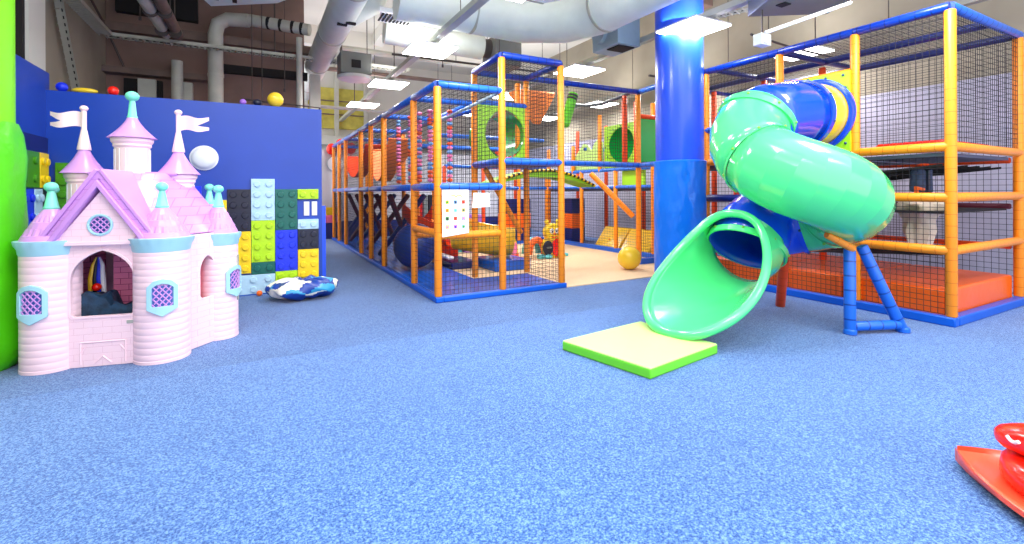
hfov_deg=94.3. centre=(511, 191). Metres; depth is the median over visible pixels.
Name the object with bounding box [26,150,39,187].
wall block
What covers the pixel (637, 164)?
climbing structure
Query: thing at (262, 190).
wall block
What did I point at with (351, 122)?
window
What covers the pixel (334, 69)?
pipe
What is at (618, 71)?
wall
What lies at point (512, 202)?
cube
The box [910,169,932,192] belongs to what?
cloth
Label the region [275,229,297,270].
wall block
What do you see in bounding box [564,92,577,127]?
roll
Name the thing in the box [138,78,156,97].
trim
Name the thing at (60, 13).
cable tray
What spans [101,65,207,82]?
trim
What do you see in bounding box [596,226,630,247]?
wedge
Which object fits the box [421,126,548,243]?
climbing structure
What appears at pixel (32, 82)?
wall
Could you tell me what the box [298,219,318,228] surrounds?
wall block
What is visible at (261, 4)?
hanging rod
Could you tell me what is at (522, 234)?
cube
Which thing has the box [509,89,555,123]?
sling
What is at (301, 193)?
wall block
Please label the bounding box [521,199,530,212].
cube
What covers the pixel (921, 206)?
bag
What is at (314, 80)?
trim
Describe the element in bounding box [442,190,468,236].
poster
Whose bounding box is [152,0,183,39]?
pipe
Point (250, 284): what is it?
wall block
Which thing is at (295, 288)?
bean bag
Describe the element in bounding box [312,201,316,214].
light switch
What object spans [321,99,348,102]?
trim
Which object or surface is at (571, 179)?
arched bridge
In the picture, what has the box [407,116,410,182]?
string
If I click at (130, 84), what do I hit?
window
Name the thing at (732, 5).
lamp trunking
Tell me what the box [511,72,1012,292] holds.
wall
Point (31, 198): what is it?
wall block
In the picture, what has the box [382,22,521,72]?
air duct
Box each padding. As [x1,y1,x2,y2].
[0,121,28,370]
[653,160,706,272]
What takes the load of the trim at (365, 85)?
attached to the wall at (387, 98)
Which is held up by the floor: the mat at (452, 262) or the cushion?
the mat at (452, 262)
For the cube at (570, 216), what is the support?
on the cube at (573, 231)
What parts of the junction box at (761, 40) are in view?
casing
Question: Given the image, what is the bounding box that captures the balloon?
[326,143,336,156]
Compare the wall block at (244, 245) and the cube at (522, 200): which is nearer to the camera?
the wall block at (244, 245)
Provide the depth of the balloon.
12.15 m
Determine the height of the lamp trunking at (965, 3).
2.010 m
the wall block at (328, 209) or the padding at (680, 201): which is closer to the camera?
the padding at (680, 201)
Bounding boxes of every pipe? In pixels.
[137,0,170,38]
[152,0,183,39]
[171,60,182,99]
[207,12,249,102]
[242,98,320,109]
[246,14,311,35]
[296,37,302,107]
[304,83,470,118]
[327,67,529,90]
[339,45,548,76]
[392,53,552,73]
[750,16,832,56]
[764,1,851,33]
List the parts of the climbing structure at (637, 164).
post, post, post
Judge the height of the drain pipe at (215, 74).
4.335 m
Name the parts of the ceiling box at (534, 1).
casing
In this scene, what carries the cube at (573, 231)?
on the floor
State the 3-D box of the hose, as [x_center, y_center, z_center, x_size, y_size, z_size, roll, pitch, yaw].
[1.398,-1.495,7.725,1.080,0.276,0.112,0,0,-9]
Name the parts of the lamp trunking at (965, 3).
ceiling lamp, ceiling lamp, ceiling lamp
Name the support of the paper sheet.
attached to the climbing structure at (438, 283)
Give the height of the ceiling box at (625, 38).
0.435 m
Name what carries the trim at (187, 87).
attached to the wall at (134, 54)
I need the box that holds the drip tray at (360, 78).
[337,73,372,83]
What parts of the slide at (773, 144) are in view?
support leg, support leg, support leg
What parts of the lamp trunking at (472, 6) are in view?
ceiling lamp, ceiling lamp, ceiling lamp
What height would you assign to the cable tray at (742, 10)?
0.114 m
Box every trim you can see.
[15,0,24,58]
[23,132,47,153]
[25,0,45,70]
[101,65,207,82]
[104,20,310,55]
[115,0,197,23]
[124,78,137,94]
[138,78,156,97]
[157,81,162,97]
[183,82,192,99]
[223,64,307,81]
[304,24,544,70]
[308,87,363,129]
[309,74,320,108]
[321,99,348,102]
[321,113,363,116]
[322,135,497,149]
[322,206,325,276]
[334,57,338,135]
[363,83,367,136]
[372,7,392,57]
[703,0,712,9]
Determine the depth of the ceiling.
13.10 m
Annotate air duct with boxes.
[304,0,386,100]
[382,22,521,72]
[393,0,678,42]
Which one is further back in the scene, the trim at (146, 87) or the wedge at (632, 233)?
the wedge at (632, 233)
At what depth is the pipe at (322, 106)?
12.00 m
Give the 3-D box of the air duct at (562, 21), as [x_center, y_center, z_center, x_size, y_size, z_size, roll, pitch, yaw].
[0.862,-2.434,5.659,4.954,0.780,1.969,0,0,30]
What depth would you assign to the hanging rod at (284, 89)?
8.31 m
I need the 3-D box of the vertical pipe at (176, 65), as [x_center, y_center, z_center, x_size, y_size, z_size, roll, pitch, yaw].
[-5.682,-0.495,8.072,0.200,3.450,0.197,0,0,-28]
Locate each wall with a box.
[15,54,48,188]
[45,0,105,93]
[46,90,321,275]
[105,0,303,107]
[320,63,497,154]
[322,150,523,238]
[505,0,1023,148]
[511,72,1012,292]
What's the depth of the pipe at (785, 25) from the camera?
4.50 m
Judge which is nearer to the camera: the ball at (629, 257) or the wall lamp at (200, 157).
the wall lamp at (200, 157)
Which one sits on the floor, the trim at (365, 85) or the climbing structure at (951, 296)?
the climbing structure at (951, 296)
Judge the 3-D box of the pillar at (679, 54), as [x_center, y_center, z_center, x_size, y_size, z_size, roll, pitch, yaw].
[2.164,-1.406,6.152,0.594,5.190,0.594,0,0,-28]
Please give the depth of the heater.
8.46 m
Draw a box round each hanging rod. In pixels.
[138,4,141,20]
[251,4,252,104]
[261,4,262,104]
[283,1,285,91]
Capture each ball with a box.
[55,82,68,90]
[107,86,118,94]
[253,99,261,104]
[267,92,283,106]
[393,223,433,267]
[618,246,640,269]
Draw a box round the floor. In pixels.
[0,230,1023,543]
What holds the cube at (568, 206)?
on the cube at (570, 216)
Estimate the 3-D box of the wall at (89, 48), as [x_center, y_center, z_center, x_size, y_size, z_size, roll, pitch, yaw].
[-3.621,-1.381,1.858,0.200,5.200,13.700,0,0,-28]
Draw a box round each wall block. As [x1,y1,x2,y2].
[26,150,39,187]
[26,189,35,225]
[34,189,44,215]
[39,152,50,187]
[43,189,46,206]
[55,163,67,209]
[195,186,201,194]
[223,200,226,210]
[227,189,250,231]
[238,231,250,273]
[239,273,274,294]
[251,179,274,220]
[251,220,274,262]
[251,261,274,274]
[275,189,296,229]
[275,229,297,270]
[275,270,297,280]
[297,189,317,198]
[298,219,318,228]
[298,229,318,249]
[298,248,318,277]
[326,207,336,214]
[326,215,336,222]
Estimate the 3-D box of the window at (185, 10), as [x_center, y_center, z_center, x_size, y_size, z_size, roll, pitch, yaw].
[-6.126,-3.268,8.226,1.150,0.500,0.120,0,0,-28]
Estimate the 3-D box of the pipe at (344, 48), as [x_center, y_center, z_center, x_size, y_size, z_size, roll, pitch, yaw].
[-1.370,-2.893,10.630,5.300,0.120,0.120,0,0,-28]
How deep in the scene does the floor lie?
2.40 m
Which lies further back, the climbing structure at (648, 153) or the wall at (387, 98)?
the wall at (387, 98)
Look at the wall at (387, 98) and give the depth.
15.27 m
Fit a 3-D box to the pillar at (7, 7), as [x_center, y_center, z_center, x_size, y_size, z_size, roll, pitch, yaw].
[-3.748,-1.375,3.210,0.540,5.190,0.540,0,0,-28]
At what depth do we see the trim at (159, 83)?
8.22 m
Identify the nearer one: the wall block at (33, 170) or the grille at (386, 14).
the wall block at (33, 170)
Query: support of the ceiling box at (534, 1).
attached to the air duct at (562, 21)
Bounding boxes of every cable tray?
[54,0,79,91]
[64,0,410,72]
[713,5,747,18]
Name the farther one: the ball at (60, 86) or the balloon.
the balloon
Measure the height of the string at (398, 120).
1.030 m
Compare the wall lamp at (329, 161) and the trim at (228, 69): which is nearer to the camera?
the trim at (228, 69)
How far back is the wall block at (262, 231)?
5.64 m
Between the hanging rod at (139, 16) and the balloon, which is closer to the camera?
the hanging rod at (139, 16)
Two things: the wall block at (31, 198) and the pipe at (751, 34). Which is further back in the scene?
the pipe at (751, 34)
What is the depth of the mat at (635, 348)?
3.41 m
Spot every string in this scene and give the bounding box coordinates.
[396,116,400,182]
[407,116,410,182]
[417,112,422,182]
[427,109,432,181]
[447,105,452,181]
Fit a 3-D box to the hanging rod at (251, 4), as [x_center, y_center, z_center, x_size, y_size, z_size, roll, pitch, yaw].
[-4.423,-2.657,8.075,0.037,2.620,0.037,0,0,-6]
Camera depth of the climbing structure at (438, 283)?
6.04 m
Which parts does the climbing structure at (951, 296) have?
post, post, post, post, slide panel, post, post, post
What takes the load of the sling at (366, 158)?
hanging from the climbing structure at (438, 283)
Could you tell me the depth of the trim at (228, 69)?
8.93 m
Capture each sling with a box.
[349,144,380,177]
[373,138,424,180]
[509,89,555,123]
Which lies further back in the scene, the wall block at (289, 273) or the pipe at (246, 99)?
the pipe at (246, 99)
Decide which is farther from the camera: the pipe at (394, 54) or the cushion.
the pipe at (394, 54)
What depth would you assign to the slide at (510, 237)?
7.39 m
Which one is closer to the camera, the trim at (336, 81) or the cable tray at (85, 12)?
the cable tray at (85, 12)
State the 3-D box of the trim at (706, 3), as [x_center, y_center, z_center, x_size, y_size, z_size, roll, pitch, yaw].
[-0.601,-3.772,6.928,9.950,0.450,0.350,0,0,-28]
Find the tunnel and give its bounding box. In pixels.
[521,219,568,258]
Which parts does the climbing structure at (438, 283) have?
post, post, post, post, post, post, post, post, post, post, post, rail, rail, post, hole panel, post, post, post, post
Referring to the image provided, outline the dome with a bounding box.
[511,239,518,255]
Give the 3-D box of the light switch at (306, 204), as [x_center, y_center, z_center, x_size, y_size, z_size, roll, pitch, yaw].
[-2.545,0.209,5.886,0.062,0.173,0.021,0,0,-28]
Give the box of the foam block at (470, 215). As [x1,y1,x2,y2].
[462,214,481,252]
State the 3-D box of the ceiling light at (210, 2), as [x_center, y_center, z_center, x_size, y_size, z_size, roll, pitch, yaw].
[-2.983,-2.562,5.717,1.854,0.345,1.402,0,0,-19]
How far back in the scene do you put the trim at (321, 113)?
14.17 m
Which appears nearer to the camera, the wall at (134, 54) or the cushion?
the cushion
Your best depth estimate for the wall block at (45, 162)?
4.61 m
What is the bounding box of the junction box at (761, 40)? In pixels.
[753,10,770,47]
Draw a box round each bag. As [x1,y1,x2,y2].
[265,275,338,300]
[897,186,943,244]
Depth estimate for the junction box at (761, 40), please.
4.97 m
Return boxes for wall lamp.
[189,146,218,169]
[327,156,342,170]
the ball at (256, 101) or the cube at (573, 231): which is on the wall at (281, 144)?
the ball at (256, 101)
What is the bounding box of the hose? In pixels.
[575,93,629,107]
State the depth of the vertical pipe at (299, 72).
8.29 m
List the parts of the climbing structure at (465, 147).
post, post, post, post, post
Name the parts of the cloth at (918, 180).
cord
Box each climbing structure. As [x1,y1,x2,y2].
[332,51,566,302]
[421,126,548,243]
[529,77,654,264]
[541,103,655,256]
[704,2,1023,327]
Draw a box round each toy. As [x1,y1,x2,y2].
[88,257,106,293]
[955,423,1023,517]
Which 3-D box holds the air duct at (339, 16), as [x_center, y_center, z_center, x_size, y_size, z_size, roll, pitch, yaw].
[-3.034,-2.734,8.369,0.905,0.850,8.800,0,0,-28]
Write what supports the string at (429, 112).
hanging from the climbing structure at (438, 283)
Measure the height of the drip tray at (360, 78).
0.060 m
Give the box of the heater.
[337,20,372,83]
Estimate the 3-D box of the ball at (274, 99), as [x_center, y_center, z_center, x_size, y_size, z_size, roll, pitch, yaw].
[-2.878,-1.118,5.779,0.180,0.180,0.180,0,0,-28]
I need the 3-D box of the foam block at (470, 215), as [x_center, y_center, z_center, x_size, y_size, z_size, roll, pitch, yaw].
[-0.824,0.829,9.493,0.350,0.750,0.300,0,0,-28]
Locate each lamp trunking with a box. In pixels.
[339,0,488,121]
[426,0,749,126]
[490,0,988,130]
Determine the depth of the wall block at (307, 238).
5.87 m
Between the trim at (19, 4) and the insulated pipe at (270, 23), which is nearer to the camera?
the trim at (19, 4)
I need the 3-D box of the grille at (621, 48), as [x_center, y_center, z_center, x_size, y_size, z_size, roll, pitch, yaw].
[1.520,-2.001,6.646,0.280,0.017,0.250,0,0,-28]
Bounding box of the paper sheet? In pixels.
[472,193,489,207]
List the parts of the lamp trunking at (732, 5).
ceiling lamp, ceiling lamp, ceiling lamp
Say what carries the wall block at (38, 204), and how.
attached to the wall at (32, 82)
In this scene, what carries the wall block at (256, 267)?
attached to the wall at (281, 144)
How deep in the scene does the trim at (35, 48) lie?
5.11 m
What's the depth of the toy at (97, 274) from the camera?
3.58 m
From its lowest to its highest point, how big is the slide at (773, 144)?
2.406 m
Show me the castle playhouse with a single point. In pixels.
(167, 249)
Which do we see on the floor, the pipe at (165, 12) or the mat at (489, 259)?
the mat at (489, 259)
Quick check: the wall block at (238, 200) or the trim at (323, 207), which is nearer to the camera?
the wall block at (238, 200)
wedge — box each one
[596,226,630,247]
[621,228,650,252]
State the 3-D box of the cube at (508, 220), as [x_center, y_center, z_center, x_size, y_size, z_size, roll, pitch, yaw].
[-0.108,0.684,11.209,0.340,0.340,0.340,0,0,-28]
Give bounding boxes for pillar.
[0,0,15,371]
[655,0,703,160]
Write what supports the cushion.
on the wall at (281, 144)
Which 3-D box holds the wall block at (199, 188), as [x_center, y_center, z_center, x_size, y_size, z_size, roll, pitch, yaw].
[-3.604,0.141,5.296,0.236,0.406,0.055,0,0,-28]
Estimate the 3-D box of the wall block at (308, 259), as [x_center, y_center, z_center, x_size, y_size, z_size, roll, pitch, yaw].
[-2.519,0.894,5.879,0.237,0.368,0.055,0,0,-28]
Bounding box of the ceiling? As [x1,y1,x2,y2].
[304,0,591,77]
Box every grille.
[378,6,418,27]
[607,44,633,52]
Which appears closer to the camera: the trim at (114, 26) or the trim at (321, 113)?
the trim at (114, 26)
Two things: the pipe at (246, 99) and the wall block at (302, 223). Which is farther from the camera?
the pipe at (246, 99)
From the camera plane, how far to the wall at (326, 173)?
13.11 m
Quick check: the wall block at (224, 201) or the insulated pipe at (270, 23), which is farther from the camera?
the insulated pipe at (270, 23)
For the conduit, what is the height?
1.124 m
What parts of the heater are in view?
casing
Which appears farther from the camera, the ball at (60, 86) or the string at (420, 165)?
the string at (420, 165)
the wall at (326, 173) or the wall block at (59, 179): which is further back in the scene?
the wall at (326, 173)
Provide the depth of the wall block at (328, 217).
12.26 m
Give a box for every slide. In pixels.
[408,206,514,259]
[642,79,910,339]
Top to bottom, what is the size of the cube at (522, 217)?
0.340 m
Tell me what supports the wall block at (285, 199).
attached to the wall at (281, 144)
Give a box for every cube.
[498,199,516,213]
[498,213,516,227]
[516,213,530,227]
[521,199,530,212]
[521,228,530,239]
[565,198,579,212]
[565,213,579,227]
[565,228,579,241]
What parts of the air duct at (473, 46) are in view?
casing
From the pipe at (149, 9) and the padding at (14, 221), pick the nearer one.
the padding at (14, 221)
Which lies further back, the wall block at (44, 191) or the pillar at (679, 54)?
the pillar at (679, 54)
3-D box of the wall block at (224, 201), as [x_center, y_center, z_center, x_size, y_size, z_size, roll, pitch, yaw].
[-3.387,0.343,5.413,0.236,0.492,0.055,0,0,-28]
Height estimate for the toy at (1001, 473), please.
0.301 m
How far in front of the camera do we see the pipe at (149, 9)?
6.55 m
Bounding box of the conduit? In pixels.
[90,0,124,66]
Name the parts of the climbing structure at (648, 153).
post, post, post, post, wave panel, post, post, post, hole panel, panel, post, panel, post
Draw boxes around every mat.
[442,256,471,269]
[478,255,530,271]
[563,321,716,378]
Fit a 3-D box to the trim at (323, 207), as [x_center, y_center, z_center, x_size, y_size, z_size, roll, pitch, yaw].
[-2.401,0.695,6.017,0.075,1.035,0.065,0,0,-28]
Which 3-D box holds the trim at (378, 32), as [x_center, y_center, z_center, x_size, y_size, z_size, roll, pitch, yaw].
[-0.681,-3.841,6.971,0.250,0.290,16.900,0,0,-28]
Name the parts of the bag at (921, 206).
handle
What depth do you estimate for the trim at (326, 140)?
13.82 m
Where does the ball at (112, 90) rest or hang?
on the wall at (281, 144)
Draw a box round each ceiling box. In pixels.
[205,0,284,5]
[525,0,559,3]
[592,19,639,56]
[748,0,849,16]
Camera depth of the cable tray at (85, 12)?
7.60 m
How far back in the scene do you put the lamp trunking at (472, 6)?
6.81 m
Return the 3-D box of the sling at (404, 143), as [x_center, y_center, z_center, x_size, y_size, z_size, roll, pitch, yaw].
[-2.060,-0.518,8.348,0.600,0.672,1.579,0,0,-28]
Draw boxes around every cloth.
[81,289,132,315]
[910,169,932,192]
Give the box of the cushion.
[71,88,97,92]
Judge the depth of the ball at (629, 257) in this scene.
7.08 m
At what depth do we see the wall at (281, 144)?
5.46 m
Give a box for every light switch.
[304,202,308,215]
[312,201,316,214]
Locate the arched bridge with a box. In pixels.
[480,169,595,186]
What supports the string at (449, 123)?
hanging from the climbing structure at (438, 283)
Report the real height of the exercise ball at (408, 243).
0.670 m
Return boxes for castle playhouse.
[11,91,241,375]

